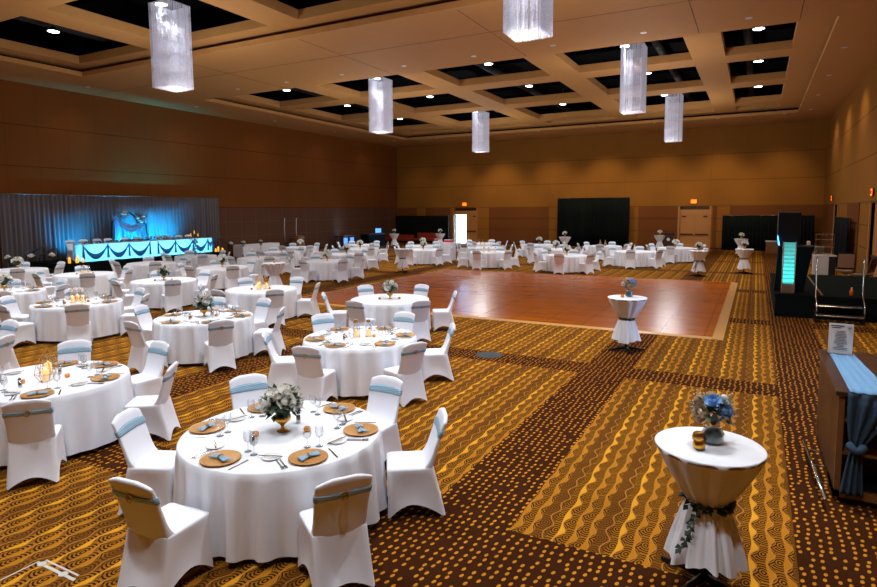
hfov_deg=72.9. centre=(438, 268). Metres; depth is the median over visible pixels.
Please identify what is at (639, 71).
chandelier
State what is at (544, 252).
banquet chair
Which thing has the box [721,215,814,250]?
drape
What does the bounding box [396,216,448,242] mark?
drape
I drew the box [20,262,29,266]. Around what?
banquet chair
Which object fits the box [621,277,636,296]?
flower vase
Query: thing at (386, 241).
baseboard
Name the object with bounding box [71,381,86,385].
bread plate
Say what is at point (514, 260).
banquet chair
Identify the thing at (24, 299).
tablecloth
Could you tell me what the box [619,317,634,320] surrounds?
sash
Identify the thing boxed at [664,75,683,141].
chandelier
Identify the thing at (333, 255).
tablecloth
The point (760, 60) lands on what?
lamp
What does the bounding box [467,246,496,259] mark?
tablecloth
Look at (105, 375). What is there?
napkin
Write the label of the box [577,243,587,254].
banquet chair
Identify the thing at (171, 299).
banquet chair
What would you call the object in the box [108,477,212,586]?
banquet chair
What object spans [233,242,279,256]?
buffet table
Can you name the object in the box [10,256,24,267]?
flower centerpiece
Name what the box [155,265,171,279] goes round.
flower centerpiece
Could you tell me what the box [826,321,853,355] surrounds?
menu sign
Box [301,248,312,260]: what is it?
banquet chair
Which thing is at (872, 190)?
exit sign
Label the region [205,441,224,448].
bread plate
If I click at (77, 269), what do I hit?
banquet chair
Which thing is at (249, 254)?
banquet chair
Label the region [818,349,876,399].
countertop
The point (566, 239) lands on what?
tablecloth
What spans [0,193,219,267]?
curtain
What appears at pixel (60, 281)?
banquet chair
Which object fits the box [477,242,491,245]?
tablecloth
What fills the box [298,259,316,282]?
banquet chair
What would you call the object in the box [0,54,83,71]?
cove
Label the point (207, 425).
napkin
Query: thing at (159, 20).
chandelier
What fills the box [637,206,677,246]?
trim
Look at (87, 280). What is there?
banquet chair
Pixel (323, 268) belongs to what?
tablecloth
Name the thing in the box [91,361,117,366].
charger plate
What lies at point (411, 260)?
banquet chair
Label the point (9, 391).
bread plate
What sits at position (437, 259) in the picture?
banquet chair
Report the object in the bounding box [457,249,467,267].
banquet chair
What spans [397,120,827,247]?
wall
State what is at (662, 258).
banquet chair
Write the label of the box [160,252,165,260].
banquet chair
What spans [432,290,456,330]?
banquet chair
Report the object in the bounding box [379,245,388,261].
banquet chair
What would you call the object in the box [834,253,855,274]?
padded chair
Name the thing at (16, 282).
banquet chair
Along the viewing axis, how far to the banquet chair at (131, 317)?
13.51 m
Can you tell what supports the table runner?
on the bar counter at (831, 424)
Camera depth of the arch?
29.62 m
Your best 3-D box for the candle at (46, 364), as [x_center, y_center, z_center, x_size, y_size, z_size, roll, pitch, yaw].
[-4.970,1.257,7.564,0.071,0.171,0.071,3,6,28]
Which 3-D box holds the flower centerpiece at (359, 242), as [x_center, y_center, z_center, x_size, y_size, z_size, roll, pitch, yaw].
[-4.312,-1.340,32.702,0.412,0.473,0.446,4,7,40]
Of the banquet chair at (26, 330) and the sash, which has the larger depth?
the banquet chair at (26, 330)
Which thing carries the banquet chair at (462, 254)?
on the floor
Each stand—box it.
[4,255,13,267]
[27,254,36,266]
[47,253,55,273]
[773,245,814,291]
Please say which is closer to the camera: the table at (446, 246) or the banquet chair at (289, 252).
the banquet chair at (289, 252)
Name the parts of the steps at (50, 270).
handrail, handrail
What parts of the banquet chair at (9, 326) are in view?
sash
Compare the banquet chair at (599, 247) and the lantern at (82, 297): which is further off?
the banquet chair at (599, 247)
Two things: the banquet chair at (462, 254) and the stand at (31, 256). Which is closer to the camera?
the stand at (31, 256)
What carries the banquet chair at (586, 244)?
on the floor
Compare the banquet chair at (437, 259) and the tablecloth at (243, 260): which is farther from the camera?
the banquet chair at (437, 259)
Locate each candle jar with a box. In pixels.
[353,319,359,337]
[365,319,371,336]
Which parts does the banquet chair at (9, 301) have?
sash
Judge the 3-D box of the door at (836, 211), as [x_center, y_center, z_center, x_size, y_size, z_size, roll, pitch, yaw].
[21.686,-1.957,32.315,0.250,3.050,1.940,3,6,28]
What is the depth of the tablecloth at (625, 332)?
11.68 m
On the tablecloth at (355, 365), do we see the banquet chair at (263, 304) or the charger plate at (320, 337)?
the charger plate at (320, 337)
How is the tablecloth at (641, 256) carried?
on the round table
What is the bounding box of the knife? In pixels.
[258,455,282,456]
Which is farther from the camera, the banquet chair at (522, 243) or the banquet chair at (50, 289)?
the banquet chair at (522, 243)
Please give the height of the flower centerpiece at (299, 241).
0.473 m
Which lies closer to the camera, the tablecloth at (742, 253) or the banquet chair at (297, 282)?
the banquet chair at (297, 282)
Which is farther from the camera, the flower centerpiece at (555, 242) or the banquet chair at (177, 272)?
the flower centerpiece at (555, 242)
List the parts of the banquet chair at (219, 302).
sash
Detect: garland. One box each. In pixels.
[79,235,210,243]
[675,491,736,553]
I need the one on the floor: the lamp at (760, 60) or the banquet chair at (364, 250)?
the banquet chair at (364, 250)
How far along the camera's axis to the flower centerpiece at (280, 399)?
5.46 m
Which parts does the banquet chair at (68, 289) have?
sash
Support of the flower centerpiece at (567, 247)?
on the tablecloth at (571, 261)
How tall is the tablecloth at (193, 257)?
0.718 m
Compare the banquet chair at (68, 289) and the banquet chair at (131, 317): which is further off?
the banquet chair at (68, 289)
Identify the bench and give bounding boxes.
[385,234,413,242]
[414,233,437,243]
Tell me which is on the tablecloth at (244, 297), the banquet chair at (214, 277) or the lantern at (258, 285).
the lantern at (258, 285)
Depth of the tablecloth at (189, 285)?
17.38 m
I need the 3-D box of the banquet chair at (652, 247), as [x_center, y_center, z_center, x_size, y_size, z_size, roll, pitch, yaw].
[12.090,-0.942,33.213,0.461,0.913,0.571,-3,6,-29]
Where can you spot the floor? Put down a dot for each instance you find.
(550, 469)
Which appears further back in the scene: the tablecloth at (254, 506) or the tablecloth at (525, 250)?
the tablecloth at (525, 250)
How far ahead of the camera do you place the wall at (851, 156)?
26.40 m
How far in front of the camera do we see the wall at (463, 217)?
55.10 m
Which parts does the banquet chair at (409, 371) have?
sash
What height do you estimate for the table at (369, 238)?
1.430 m
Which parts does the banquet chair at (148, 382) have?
sash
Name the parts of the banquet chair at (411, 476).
sash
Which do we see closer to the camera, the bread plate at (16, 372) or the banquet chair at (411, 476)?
the banquet chair at (411, 476)
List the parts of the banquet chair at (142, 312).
sash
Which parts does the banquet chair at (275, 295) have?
sash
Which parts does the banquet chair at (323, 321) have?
sash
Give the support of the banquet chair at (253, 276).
on the floor
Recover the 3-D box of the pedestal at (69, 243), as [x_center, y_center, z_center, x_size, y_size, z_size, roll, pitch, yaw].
[-16.576,-0.837,26.975,0.571,0.913,0.461,3,6,28]
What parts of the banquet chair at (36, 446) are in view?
sash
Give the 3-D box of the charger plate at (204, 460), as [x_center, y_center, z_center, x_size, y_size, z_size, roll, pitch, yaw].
[-1.808,1.577,4.926,0.330,0.018,0.330,3,6,28]
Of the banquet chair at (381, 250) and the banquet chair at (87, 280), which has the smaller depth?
the banquet chair at (87, 280)
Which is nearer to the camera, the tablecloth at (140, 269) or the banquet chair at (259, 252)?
the tablecloth at (140, 269)
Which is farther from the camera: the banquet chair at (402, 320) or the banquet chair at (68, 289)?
the banquet chair at (68, 289)
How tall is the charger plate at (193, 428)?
0.018 m
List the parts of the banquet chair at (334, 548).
sash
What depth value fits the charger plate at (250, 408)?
6.17 m
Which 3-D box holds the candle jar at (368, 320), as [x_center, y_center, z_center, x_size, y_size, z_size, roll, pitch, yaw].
[-1.145,0.977,9.722,0.114,0.280,0.114,-3,6,-29]
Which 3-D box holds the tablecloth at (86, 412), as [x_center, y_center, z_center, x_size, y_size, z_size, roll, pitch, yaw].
[-4.874,1.725,7.391,1.936,0.718,1.968,0,6,7]
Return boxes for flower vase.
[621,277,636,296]
[689,389,739,444]
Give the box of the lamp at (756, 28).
[752,26,764,30]
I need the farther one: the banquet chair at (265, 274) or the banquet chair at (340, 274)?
the banquet chair at (265, 274)
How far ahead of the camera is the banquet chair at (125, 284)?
19.82 m
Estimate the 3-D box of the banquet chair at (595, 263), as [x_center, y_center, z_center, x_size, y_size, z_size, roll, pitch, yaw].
[7.156,-0.342,27.303,0.571,0.913,0.461,-1,6,-7]
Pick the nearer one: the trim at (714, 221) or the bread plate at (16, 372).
the bread plate at (16, 372)
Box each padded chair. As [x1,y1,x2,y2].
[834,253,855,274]
[850,257,876,276]
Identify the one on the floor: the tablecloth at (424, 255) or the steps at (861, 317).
the steps at (861, 317)
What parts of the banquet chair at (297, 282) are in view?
sash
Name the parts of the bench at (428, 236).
seat, backrest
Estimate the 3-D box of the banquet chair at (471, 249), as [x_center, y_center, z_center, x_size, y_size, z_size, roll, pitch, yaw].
[1.861,-0.634,30.566,0.461,0.913,0.571,-3,6,-23]
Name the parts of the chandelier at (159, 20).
frame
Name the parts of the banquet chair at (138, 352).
sash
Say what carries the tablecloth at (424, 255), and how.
on the round table
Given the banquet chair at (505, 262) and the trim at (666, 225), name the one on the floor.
the banquet chair at (505, 262)
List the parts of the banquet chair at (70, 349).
sash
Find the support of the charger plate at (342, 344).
on the tablecloth at (355, 365)
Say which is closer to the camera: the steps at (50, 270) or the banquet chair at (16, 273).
the banquet chair at (16, 273)
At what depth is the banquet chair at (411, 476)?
5.45 m
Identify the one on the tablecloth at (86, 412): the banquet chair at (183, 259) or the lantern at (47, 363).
the lantern at (47, 363)
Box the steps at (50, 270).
[26,247,58,273]
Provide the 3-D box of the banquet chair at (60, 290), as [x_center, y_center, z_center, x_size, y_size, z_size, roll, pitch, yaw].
[-10.133,0.870,15.716,0.571,0.913,0.461,0,6,3]
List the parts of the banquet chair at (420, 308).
sash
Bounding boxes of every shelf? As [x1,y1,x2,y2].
[842,438,876,458]
[842,471,876,493]
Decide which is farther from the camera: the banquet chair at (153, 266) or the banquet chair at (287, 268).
the banquet chair at (287, 268)
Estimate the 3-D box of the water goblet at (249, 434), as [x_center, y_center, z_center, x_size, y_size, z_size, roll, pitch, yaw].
[-1.562,1.488,5.019,0.076,0.180,0.075,3,6,28]
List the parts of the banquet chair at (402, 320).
sash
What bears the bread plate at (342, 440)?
on the tablecloth at (254, 506)
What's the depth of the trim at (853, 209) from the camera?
26.06 m
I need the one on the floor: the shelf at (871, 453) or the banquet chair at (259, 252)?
the banquet chair at (259, 252)
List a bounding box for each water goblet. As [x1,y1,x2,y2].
[243,431,251,452]
[249,434,257,455]
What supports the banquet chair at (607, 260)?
on the floor
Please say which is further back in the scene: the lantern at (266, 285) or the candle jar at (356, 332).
the lantern at (266, 285)
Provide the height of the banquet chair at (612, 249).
0.913 m
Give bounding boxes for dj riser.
[770,273,876,322]
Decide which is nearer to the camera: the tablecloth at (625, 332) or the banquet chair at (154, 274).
the tablecloth at (625, 332)
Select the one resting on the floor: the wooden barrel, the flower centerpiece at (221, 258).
the wooden barrel
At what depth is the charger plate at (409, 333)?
9.84 m
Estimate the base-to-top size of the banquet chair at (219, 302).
0.913 m
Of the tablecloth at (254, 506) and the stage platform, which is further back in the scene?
the stage platform
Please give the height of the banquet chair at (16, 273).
0.913 m
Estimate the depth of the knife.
4.96 m
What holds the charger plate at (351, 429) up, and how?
on the tablecloth at (254, 506)
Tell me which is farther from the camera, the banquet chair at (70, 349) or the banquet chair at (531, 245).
the banquet chair at (531, 245)
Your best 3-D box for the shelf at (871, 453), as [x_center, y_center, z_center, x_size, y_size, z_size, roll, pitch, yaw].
[4.935,1.712,6.119,1.490,0.025,1.810,3,6,28]
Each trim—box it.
[225,208,386,254]
[398,208,416,215]
[426,208,449,238]
[489,207,548,243]
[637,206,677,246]
[711,206,716,247]
[730,205,822,249]
[821,204,833,254]
[847,203,859,271]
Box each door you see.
[453,208,477,242]
[677,206,711,248]
[831,204,838,252]
[865,202,876,276]
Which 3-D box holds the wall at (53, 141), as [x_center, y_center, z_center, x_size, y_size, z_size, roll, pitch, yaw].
[-15.615,-5.494,31.975,0.200,10.520,50.400,3,6,28]
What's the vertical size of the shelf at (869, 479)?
0.020 m
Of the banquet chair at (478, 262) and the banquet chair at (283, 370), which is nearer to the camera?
the banquet chair at (283, 370)
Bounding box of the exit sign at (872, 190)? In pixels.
[870,188,874,195]
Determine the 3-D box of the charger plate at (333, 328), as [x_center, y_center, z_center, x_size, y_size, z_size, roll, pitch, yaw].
[-1.720,1.052,10.324,0.330,0.018,0.330,-4,7,-37]
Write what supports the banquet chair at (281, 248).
on the floor
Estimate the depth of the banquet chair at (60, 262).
22.92 m
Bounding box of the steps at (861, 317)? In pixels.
[813,256,865,325]
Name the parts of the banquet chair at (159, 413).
sash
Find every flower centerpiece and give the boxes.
[0,273,12,290]
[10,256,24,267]
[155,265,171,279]
[192,293,214,316]
[216,254,227,266]
[258,384,305,432]
[297,239,303,246]
[322,249,331,260]
[342,244,350,253]
[356,240,363,247]
[382,280,397,298]
[420,241,426,248]
[553,240,559,247]
[562,245,571,254]
[672,239,679,247]
[695,242,703,250]
[741,240,748,248]
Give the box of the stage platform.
[30,251,225,272]
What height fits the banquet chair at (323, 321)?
0.913 m
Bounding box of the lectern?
[662,233,675,246]
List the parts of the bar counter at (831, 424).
foot rail, panel, rail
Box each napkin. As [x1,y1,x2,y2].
[26,390,49,395]
[96,362,112,364]
[99,374,111,378]
[197,422,215,430]
[208,453,232,461]
[297,450,320,460]
[329,404,348,409]
[354,424,368,431]
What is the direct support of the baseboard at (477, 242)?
attached to the wall at (723, 167)
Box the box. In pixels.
[476,352,501,357]
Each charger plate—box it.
[20,389,54,397]
[51,360,78,365]
[90,373,119,380]
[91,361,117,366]
[161,320,179,323]
[189,421,225,432]
[199,450,240,465]
[234,313,250,316]
[247,403,268,411]
[288,448,327,464]
[305,336,324,340]
[323,403,354,412]
[324,342,345,346]
[330,327,348,330]
[343,423,377,435]
[374,341,394,345]
[376,326,393,329]
[395,332,414,336]
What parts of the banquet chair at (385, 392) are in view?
sash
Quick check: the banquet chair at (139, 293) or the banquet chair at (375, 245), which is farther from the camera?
the banquet chair at (375, 245)
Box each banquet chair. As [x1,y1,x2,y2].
[0,291,11,324]
[0,295,28,321]
[0,305,35,346]
[0,319,19,368]
[0,334,15,371]
[1,399,66,489]
[6,279,21,286]
[10,268,25,286]
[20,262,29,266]
[32,273,55,294]
[34,269,51,285]
[45,264,64,281]
[48,278,67,299]
[50,261,64,276]
[54,284,68,299]
[57,339,91,360]
[64,288,83,298]
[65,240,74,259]
[65,304,92,345]
[75,265,88,271]
[79,272,96,296]
[108,275,128,296]
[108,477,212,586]
[109,259,115,271]
[110,280,134,306]
[111,408,175,514]
[112,262,132,281]
[112,268,132,291]
[118,265,130,281]
[120,293,149,335]
[123,321,167,372]
[124,287,144,312]
[124,361,180,440]
[131,340,168,397]
[133,304,152,341]
[143,256,153,261]
[147,261,160,278]
[151,270,161,277]
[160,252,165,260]
[161,279,182,311]
[164,254,177,266]
[175,258,191,276]
[177,256,187,269]
[177,263,186,276]
[184,250,193,254]
[184,266,198,282]
[195,254,207,271]
[196,274,217,296]
[198,270,210,289]
[198,283,205,293]
[204,319,235,372]
[207,297,225,308]
[210,260,220,265]
[211,289,239,308]
[225,265,238,289]
[228,256,235,264]
[229,373,268,409]
[237,277,252,286]
[246,252,255,256]
[247,259,254,274]
[249,262,264,284]
[253,307,285,355]
[254,298,270,330]
[256,250,263,255]
[261,330,297,387]
[262,256,274,277]
[265,289,284,325]
[269,247,276,250]
[279,246,285,250]
[279,252,286,262]
[281,254,293,274]
[285,250,294,267]
[288,257,300,278]
[289,277,303,299]
[292,346,337,400]
[297,282,320,317]
[298,247,303,256]
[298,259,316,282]
[298,474,374,586]
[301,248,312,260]
[303,245,313,256]
[310,254,319,259]
[311,313,334,332]
[314,243,319,251]
[317,244,327,258]
[321,292,347,326]
[330,249,338,252]
[332,259,347,281]
[339,247,345,252]
[345,254,354,267]
[346,300,375,326]
[351,256,364,278]
[353,252,363,271]
[357,284,373,295]
[361,248,367,265]
[366,375,402,461]
[367,247,374,261]
[368,250,379,268]
[373,244,379,258]
[379,241,388,255]
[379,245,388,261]
[383,342,426,406]
[386,407,447,517]
[393,312,414,331]
[394,246,398,263]
[406,248,416,265]
[411,300,430,340]
[414,284,428,296]
[421,323,454,380]
[430,248,442,265]
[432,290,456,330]
[442,246,452,262]
[456,244,466,260]
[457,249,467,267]
[458,241,466,252]
[469,247,476,251]
[472,250,484,269]
[496,247,503,250]
[498,250,511,269]
[511,248,520,266]
[514,243,522,256]
[520,241,524,248]
[527,243,534,257]
[527,246,538,263]
[532,252,546,271]
[534,244,540,254]
[541,249,547,261]
[543,247,551,253]
[554,254,565,273]
[569,249,577,253]
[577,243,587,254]
[579,253,594,273]
[584,242,589,250]
[592,251,601,270]
[596,244,603,259]
[602,248,614,266]
[608,246,615,256]
[625,250,635,268]
[636,246,643,249]
[648,249,663,268]
[649,243,656,252]
[654,247,665,265]
[665,246,676,263]
[689,246,703,261]
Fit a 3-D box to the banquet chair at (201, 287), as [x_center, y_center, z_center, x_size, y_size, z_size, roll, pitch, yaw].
[-6.026,0.849,15.731,0.571,0.913,0.461,-1,6,-11]
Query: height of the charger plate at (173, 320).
0.018 m
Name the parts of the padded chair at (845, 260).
seat, backrest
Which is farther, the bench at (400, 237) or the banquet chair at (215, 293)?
the bench at (400, 237)
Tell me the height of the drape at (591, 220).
3.725 m
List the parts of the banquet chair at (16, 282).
sash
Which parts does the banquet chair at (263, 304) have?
sash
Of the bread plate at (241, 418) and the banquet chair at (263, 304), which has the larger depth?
the banquet chair at (263, 304)
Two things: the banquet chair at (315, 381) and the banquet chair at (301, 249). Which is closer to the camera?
the banquet chair at (315, 381)
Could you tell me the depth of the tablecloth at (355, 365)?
8.91 m
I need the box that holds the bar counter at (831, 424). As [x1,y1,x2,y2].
[802,349,876,506]
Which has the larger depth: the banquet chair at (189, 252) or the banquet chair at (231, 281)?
the banquet chair at (189, 252)
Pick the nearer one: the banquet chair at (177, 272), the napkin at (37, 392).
the napkin at (37, 392)
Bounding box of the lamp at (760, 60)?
[753,39,763,62]
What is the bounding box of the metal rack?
[814,233,834,255]
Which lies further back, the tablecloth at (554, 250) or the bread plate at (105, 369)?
the tablecloth at (554, 250)
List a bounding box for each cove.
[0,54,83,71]
[214,98,798,137]
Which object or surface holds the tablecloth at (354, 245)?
on the round table
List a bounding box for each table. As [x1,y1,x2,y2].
[73,237,213,261]
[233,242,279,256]
[334,235,355,248]
[360,228,384,245]
[441,242,455,259]
[608,298,645,354]
[655,442,764,586]
[689,251,708,276]
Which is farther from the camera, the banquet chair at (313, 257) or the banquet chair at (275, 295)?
the banquet chair at (313, 257)
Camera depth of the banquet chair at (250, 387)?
6.83 m
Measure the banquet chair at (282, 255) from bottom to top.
0.913 m
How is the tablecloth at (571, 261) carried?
on the round table
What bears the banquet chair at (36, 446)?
on the floor
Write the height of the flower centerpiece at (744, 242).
0.379 m
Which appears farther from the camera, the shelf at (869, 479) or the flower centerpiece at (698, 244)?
the flower centerpiece at (698, 244)
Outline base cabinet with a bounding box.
[812,254,836,274]
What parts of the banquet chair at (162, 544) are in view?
sash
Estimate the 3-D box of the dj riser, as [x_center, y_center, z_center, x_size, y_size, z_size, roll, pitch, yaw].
[11.619,0.768,17.425,3.220,0.600,5.800,3,6,28]
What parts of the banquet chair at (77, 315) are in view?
sash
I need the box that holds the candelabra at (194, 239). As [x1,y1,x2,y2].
[188,231,203,253]
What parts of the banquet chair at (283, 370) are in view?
sash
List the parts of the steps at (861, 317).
frame, handrail, frame, handrail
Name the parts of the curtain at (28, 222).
rod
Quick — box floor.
[0,242,876,586]
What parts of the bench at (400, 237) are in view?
seat, backrest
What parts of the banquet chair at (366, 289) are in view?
sash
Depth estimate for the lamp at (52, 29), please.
21.14 m
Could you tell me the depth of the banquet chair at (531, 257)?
31.18 m
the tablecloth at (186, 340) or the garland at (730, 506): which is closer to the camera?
the garland at (730, 506)
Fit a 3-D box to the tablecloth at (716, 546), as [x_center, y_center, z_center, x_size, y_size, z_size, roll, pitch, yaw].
[2.002,1.746,4.432,0.758,0.892,0.758,3,6,28]
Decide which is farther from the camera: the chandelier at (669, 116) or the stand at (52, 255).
the chandelier at (669, 116)
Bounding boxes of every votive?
[692,430,704,439]
[692,437,705,450]
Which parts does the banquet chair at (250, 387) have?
sash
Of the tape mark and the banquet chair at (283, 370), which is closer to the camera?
the tape mark
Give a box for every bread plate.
[3,391,20,394]
[8,371,21,374]
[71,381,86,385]
[76,363,88,366]
[96,368,109,371]
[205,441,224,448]
[228,415,244,420]
[261,452,280,460]
[328,437,345,443]
[337,415,353,420]
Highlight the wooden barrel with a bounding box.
[292,235,304,245]
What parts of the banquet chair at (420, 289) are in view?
sash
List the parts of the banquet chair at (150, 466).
sash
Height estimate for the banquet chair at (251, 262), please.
0.913 m
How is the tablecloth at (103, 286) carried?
on the round table
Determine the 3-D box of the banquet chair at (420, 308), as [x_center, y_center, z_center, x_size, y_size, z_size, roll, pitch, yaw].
[-0.466,1.104,12.827,0.461,0.913,0.571,-3,6,-27]
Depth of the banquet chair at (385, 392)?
6.68 m
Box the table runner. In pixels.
[830,354,876,497]
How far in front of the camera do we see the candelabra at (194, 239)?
30.41 m
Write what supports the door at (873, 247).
in the wall at (851, 156)
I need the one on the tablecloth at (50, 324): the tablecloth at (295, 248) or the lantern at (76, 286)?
the lantern at (76, 286)
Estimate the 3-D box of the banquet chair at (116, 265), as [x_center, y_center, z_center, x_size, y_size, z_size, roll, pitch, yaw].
[-12.225,0.173,22.989,0.461,0.913,0.571,3,7,32]
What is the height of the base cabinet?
0.830 m
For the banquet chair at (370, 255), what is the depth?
31.45 m
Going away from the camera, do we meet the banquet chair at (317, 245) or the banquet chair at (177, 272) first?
the banquet chair at (177, 272)
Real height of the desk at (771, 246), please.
0.820 m
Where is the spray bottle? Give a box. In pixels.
[849,287,853,295]
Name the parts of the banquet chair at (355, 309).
sash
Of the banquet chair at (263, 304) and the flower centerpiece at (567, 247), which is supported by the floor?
the banquet chair at (263, 304)
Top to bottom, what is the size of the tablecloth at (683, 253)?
0.718 m
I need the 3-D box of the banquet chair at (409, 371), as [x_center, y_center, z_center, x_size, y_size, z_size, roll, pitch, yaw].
[-0.489,1.498,8.775,0.461,0.913,0.571,-5,7,-39]
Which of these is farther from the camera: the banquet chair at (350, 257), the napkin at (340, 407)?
the banquet chair at (350, 257)
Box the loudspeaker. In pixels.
[777,212,801,245]
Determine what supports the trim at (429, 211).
attached to the wall at (723, 167)
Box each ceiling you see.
[0,0,457,70]
[0,0,794,126]
[0,0,876,146]
[12,16,753,123]
[217,16,836,136]
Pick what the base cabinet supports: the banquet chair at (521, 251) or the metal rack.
the metal rack
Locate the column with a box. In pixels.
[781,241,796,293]
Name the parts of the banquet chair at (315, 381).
sash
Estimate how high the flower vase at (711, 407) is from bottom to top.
0.406 m
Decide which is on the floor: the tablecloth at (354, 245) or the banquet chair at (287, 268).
the banquet chair at (287, 268)
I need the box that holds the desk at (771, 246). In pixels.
[765,240,777,253]
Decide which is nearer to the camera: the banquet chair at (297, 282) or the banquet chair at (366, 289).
the banquet chair at (366, 289)
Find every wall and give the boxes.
[0,79,396,268]
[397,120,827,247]
[461,215,465,240]
[824,60,876,273]
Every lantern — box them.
[34,352,56,381]
[37,346,58,374]
[67,287,78,302]
[72,286,82,301]
[77,287,88,302]
[254,276,262,289]
[262,277,270,288]
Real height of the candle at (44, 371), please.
0.171 m
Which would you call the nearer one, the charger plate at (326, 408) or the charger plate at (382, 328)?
the charger plate at (326, 408)
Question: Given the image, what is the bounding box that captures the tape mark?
[0,560,78,580]
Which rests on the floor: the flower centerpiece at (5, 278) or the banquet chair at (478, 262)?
the banquet chair at (478, 262)
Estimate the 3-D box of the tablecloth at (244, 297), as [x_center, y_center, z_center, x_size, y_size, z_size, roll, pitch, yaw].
[-4.721,0.903,15.831,1.944,0.718,1.949,-4,7,-31]
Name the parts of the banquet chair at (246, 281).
sash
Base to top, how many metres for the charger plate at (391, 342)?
0.018 m
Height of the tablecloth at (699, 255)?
0.892 m
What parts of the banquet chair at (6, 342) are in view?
sash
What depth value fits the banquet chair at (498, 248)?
30.78 m
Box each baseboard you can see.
[226,241,391,256]
[477,242,648,247]
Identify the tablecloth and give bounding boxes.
[0,267,49,286]
[0,287,48,313]
[0,361,133,465]
[29,297,124,340]
[52,271,117,296]
[126,261,176,280]
[129,277,197,307]
[151,309,255,363]
[173,401,386,562]
[174,254,216,271]
[195,265,248,288]
[224,285,297,318]
[236,256,279,273]
[262,262,284,284]
[263,250,300,265]
[286,246,316,254]
[302,326,416,396]
[306,259,350,279]
[330,253,367,268]
[347,247,377,260]
[348,293,430,329]
[352,244,378,250]
[390,234,398,245]
[395,248,410,268]
[412,244,432,248]
[412,248,435,263]
[435,234,444,244]
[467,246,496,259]
[469,251,504,267]
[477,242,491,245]
[523,244,552,256]
[538,248,568,260]
[546,254,586,272]
[559,237,570,244]
[588,245,621,258]
[608,295,647,343]
[614,250,653,266]
[654,235,665,247]
[655,427,767,578]
[657,247,693,261]
[689,250,707,271]
[734,239,747,253]
[735,248,754,269]
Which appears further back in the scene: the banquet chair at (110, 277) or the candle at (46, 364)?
the banquet chair at (110, 277)
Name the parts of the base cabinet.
lid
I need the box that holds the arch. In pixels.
[111,203,149,241]
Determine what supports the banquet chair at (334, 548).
on the floor
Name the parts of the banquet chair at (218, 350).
sash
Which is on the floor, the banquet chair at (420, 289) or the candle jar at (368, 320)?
the banquet chair at (420, 289)
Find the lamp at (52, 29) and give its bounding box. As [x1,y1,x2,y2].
[46,24,59,32]
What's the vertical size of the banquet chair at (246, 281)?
0.913 m
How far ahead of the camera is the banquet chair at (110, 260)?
23.86 m
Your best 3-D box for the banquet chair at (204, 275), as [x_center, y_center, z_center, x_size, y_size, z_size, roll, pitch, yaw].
[-7.664,0.529,19.100,0.461,0.913,0.571,2,6,21]
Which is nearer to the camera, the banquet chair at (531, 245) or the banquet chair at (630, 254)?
the banquet chair at (630, 254)
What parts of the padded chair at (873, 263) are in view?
seat, backrest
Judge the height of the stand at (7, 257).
1.206 m
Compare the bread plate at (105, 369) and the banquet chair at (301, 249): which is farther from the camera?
the banquet chair at (301, 249)
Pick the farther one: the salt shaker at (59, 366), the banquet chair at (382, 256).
the banquet chair at (382, 256)
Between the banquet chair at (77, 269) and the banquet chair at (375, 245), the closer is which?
the banquet chair at (77, 269)
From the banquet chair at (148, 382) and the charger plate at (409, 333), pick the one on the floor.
the banquet chair at (148, 382)
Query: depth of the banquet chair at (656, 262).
28.28 m
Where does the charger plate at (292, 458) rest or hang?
on the tablecloth at (254, 506)
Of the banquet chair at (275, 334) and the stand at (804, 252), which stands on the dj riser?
the stand at (804, 252)
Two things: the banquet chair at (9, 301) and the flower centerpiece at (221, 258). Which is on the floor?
the banquet chair at (9, 301)
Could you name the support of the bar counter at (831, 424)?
on the floor
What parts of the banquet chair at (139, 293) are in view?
sash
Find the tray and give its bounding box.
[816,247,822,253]
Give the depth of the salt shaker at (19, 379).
6.99 m
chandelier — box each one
[147,0,193,92]
[368,76,392,133]
[472,111,489,152]
[503,0,552,41]
[619,42,647,114]
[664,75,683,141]
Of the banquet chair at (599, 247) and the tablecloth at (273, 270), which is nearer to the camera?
the tablecloth at (273, 270)
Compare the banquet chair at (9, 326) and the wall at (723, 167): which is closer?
the banquet chair at (9, 326)
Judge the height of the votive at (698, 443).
0.082 m
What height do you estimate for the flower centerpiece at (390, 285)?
0.461 m
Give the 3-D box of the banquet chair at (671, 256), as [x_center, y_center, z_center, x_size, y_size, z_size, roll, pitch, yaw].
[12.170,-0.730,31.039,0.461,0.913,0.571,4,7,38]
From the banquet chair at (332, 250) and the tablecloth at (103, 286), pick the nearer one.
the tablecloth at (103, 286)
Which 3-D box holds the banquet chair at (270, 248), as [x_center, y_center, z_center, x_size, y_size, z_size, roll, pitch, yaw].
[-8.716,-0.677,31.548,0.461,0.913,0.571,-4,7,-34]
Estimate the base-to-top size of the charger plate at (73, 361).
0.018 m
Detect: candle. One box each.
[41,368,48,381]
[45,362,51,373]
[304,426,309,431]
[354,330,358,336]
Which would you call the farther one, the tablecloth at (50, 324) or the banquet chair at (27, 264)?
the banquet chair at (27, 264)
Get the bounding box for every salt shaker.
[18,378,21,387]
[58,365,61,373]
[250,431,254,444]
[296,412,300,422]
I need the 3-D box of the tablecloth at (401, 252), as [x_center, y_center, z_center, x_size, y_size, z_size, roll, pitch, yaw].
[-1.641,-0.447,27.149,0.758,0.892,0.758,2,6,19]
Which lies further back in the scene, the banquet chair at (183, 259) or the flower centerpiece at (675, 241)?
the flower centerpiece at (675, 241)
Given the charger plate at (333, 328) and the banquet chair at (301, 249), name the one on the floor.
the banquet chair at (301, 249)
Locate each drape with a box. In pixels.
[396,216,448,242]
[557,197,631,247]
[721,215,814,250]
[832,217,851,273]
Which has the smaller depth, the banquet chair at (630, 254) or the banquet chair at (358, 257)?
the banquet chair at (358, 257)
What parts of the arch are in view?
frame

